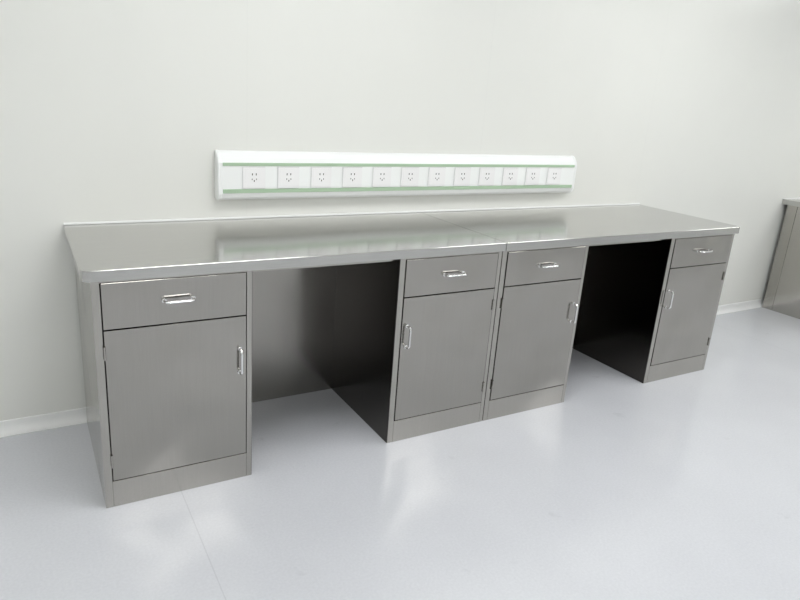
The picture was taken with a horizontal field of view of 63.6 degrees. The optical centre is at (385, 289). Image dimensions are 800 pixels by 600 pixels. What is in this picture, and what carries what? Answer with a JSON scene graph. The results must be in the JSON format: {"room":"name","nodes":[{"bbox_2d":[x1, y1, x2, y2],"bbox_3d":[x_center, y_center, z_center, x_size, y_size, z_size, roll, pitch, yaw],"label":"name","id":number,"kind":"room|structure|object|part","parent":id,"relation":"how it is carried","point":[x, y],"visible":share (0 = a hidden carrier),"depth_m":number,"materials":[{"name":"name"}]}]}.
{"room":"clean room","nodes":[
{"label":"clean room","id":0,"kind":"room"},
{"bbox_2d":[0,0,799,420],"bbox_3d":[0.479,-0.846,3.193,10.400,2.500,0.100,-6,19,-29],"label":"wall","id":1,"kind":"structure","parent":0,"point":[111,110],"depth_m":2.78,"materials":[{"name":"white paint"}]},
{"bbox_2d":[0,298,763,437],"bbox_3d":[0.432,0.339,3.497,10.200,0.055,0.030,-6,19,-29],"label":"baseboard","id":2,"kind":"structure","parent":1,"relation":"attached to","point":[41,422],"depth_m":2.55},
{"bbox_2d":[215,150,576,199],"bbox_3d":[0.171,-0.537,3.023,1.931,0.197,0.057,-6,19,-29],"label":"power socket trunking","id":3,"kind":"object","parent":1,"relation":"attached to","point":[238,174],"visible":1,"depth_m":2.89,"materials":[{"name":"white plastic"}]},
{"bbox_3d":[-0.532,-0.453,2.611,0.096,0.088,0.009,-6,19,-29],"label":"socket plate","id":4,"kind":"part","parent":3,"relation":"part of","materials":[{"name":"white plastic"}]},
{"bbox_3d":[-0.403,-0.466,2.682,0.096,0.088,0.009,-6,19,-29],"label":"socket plate","id":5,"kind":"part","parent":3,"relation":"part of","materials":[{"name":"white plastic"}]},
{"bbox_3d":[-0.274,-0.479,2.753,0.096,0.088,0.009,-6,19,-29],"label":"socket plate","id":6,"kind":"part","parent":3,"relation":"part of","materials":[{"name":"white plastic"}]},
{"bbox_3d":[-0.145,-0.492,2.824,0.096,0.088,0.009,-6,19,-29],"label":"socket plate","id":7,"kind":"part","parent":3,"relation":"part of","materials":[{"name":"white plastic"}]},
{"bbox_3d":[-0.017,-0.505,2.895,0.096,0.088,0.009,-6,19,-29],"label":"socket plate","id":8,"kind":"part","parent":3,"relation":"part of","materials":[{"name":"white plastic"}]},
{"bbox_3d":[0.112,-0.518,2.966,0.096,0.088,0.009,-6,19,-29],"label":"socket plate","id":9,"kind":"part","parent":3,"relation":"part of","materials":[{"name":"white plastic"}]},
{"bbox_3d":[0.241,-0.531,3.038,0.096,0.088,0.009,-6,19,-29],"label":"socket plate","id":10,"kind":"part","parent":3,"relation":"part of","materials":[{"name":"white plastic"}]},
{"bbox_3d":[0.370,-0.544,3.109,0.096,0.088,0.009,-6,19,-29],"label":"socket plate","id":11,"kind":"part","parent":3,"relation":"part of","materials":[{"name":"white plastic"}]},
{"bbox_3d":[0.499,-0.557,3.180,0.096,0.088,0.009,-6,19,-29],"label":"socket plate","id":12,"kind":"part","parent":3,"relation":"part of","materials":[{"name":"white plastic"}]},
{"bbox_3d":[0.628,-0.570,3.251,0.096,0.088,0.009,-6,19,-29],"label":"socket plate","id":13,"kind":"part","parent":3,"relation":"part of","materials":[{"name":"white plastic"}]},
{"bbox_3d":[0.757,-0.583,3.322,0.096,0.088,0.009,-6,19,-29],"label":"socket plate","id":14,"kind":"part","parent":3,"relation":"part of","materials":[{"name":"white plastic"}]},
{"bbox_3d":[0.886,-0.596,3.393,0.096,0.088,0.009,-6,19,-29],"label":"socket plate","id":15,"kind":"part","parent":3,"relation":"part of","materials":[{"name":"white plastic"}]},
{"bbox_2d":[0,307,799,599],"bbox_3d":[1.776,1.210,1.217,10.400,0.100,5.800,-6,19,-29],"label":"floor","id":16,"kind":"structure","parent":0,"point":[684,486],"depth_m":2.22,"materials":[{"name":"plastic"}]},
{"bbox_2d":[63,203,739,507],"bbox_3d":[0.303,0.102,2.950,3.092,0.811,0.670,-6,19,-29],"label":"workbench","id":17,"kind":"object","parent":16,"relation":"on","point":[423,322],"visible":1,"depth_m":2.61,"materials":[{"name":"metal"}]},
{"bbox_3d":[-0.650,0.030,2.012,0.435,0.145,0.023,-6,19,-29],"label":"cabinet drawer","id":18,"kind":"part","parent":17,"relation":"part of","materials":[{"name":"metal"}]},
{"bbox_3d":[-0.672,0.347,2.109,0.435,0.512,0.023,-6,19,-29],"label":"cabinet door","id":19,"kind":"part","parent":17,"relation":"part of","materials":[{"name":"metal"}]},
{"bbox_3d":[-0.634,0.034,1.990,0.103,0.015,0.030,-6,19,-29],"label":"cabinet drawer handle","id":20,"kind":"part","parent":17,"relation":"part of","materials":[{"name":"metal"}]},
{"bbox_3d":[-0.482,0.241,2.151,0.015,0.100,0.030,-6,19,-29],"label":"cabinet door handle","id":21,"kind":"part","parent":17,"relation":"part of","materials":[{"name":"metal"}]},
{"bbox_2d":[63,212,506,282],"bbox_3d":[-0.351,-0.195,2.473,1.545,0.034,0.656,-6,19,-29],"label":"countertop","id":22,"kind":"structure","parent":17,"relation":"on","point":[142,250],"depth_m":2.32,"materials":[{"name":"metal"}]},
{"bbox_3d":[-0.475,0.120,2.789,0.560,0.769,0.014,-6,19,-29],"label":"knee panel","id":23,"kind":"part","parent":17,"relation":"part of","materials":[{"name":"metal"}]},
{"bbox_3d":[-0.211,-0.095,2.270,0.560,0.020,0.030,-6,19,-29],"label":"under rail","id":24,"kind":"part","parent":17,"relation":"part of","materials":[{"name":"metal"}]},
{"bbox_3d":[0.087,0.184,2.465,0.015,0.100,0.030,-6,19,-29],"label":"cabinet door handle","id":25,"kind":"part","parent":17,"relation":"part of","materials":[{"name":"metal"}]},
{"bbox_3d":[0.235,0.256,2.609,0.428,0.512,0.023,-6,19,-29],"label":"cabinet door","id":26,"kind":"part","parent":17,"relation":"part of","materials":[{"name":"metal"}]},
{"bbox_3d":[0.257,-0.062,2.512,0.428,0.145,0.023,-6,19,-29],"label":"cabinet drawer","id":27,"kind":"part","parent":17,"relation":"part of","materials":[{"name":"metal"}]},
{"bbox_3d":[0.273,-0.058,2.490,0.103,0.015,0.030,-6,19,-29],"label":"cabinet drawer handle","id":28,"kind":"part","parent":17,"relation":"part of","materials":[{"name":"metal"}]},
{"bbox_3d":[0.655,0.213,2.841,0.432,0.512,0.023,-6,19,-29],"label":"cabinet door","id":29,"kind":"part","parent":17,"relation":"part of","materials":[{"name":"metal"}]},
{"bbox_3d":[0.677,-0.104,2.744,0.432,0.145,0.023,-6,19,-29],"label":"cabinet drawer","id":30,"kind":"part","parent":17,"relation":"part of","materials":[{"name":"metal"}]},
{"bbox_3d":[0.693,-0.100,2.722,0.103,0.015,0.030,-6,19,-29],"label":"cabinet drawer handle","id":31,"kind":"part","parent":17,"relation":"part of","materials":[{"name":"metal"}]},
{"bbox_3d":[0.844,0.107,2.882,0.015,0.100,0.030,-6,19,-29],"label":"cabinet door handle","id":32,"kind":"part","parent":17,"relation":"part of","materials":[{"name":"metal"}]},
{"bbox_2d":[420,204,739,250],"bbox_3d":[0.999,-0.332,3.217,1.545,0.034,0.656,-6,19,-29],"label":"countertop","id":33,"kind":"structure","parent":17,"relation":"on","point":[530,228],"depth_m":3.09,"materials":[{"name":"metal"}]},
{"bbox_3d":[1.113,-0.229,3.000,0.554,0.020,0.030,-6,19,-29],"label":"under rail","id":34,"kind":"part","parent":17,"relation":"part of","materials":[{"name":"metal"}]},
{"bbox_3d":[1.408,0.051,3.193,0.015,0.100,0.030,-6,19,-29],"label":"cabinet door handle","id":35,"kind":"part","parent":17,"relation":"part of","materials":[{"name":"metal"}]},
{"bbox_3d":[1.562,0.122,3.340,0.441,0.512,0.023,-6,19,-29],"label":"cabinet door","id":36,"kind":"part","parent":17,"relation":"part of","materials":[{"name":"metal"}]},
{"bbox_3d":[1.583,-0.196,3.243,0.441,0.145,0.023,-6,19,-29],"label":"cabinet drawer","id":37,"kind":"part","parent":17,"relation":"part of","materials":[{"name":"metal"}]},
{"bbox_3d":[1.599,-0.192,3.221,0.103,0.015,0.030,-6,19,-29],"label":"cabinet drawer handle","id":38,"kind":"part","parent":17,"relation":"part of","materials":[{"name":"metal"}]},
{"bbox_2d":[762,198,799,318],"bbox_3d":[3.647,-0.236,4.795,1.600,0.811,0.670,-6,19,-29],"label":"workbench","id":39,"kind":"object","parent":16,"relation":"on","point":[782,295],"visible":1,"depth_m":4.60,"materials":[{"name":"metal"}]},
{"bbox_2d":[782,199,799,206],"bbox_3d":[3.668,-0.601,4.689,1.600,0.034,0.656,-6,19,-29],"label":"countertop","id":40,"kind":"structure","parent":39,"relation":"on","point":[792,202],"depth_m":4.53,"materials":[{"name":"metal"}]}
]}

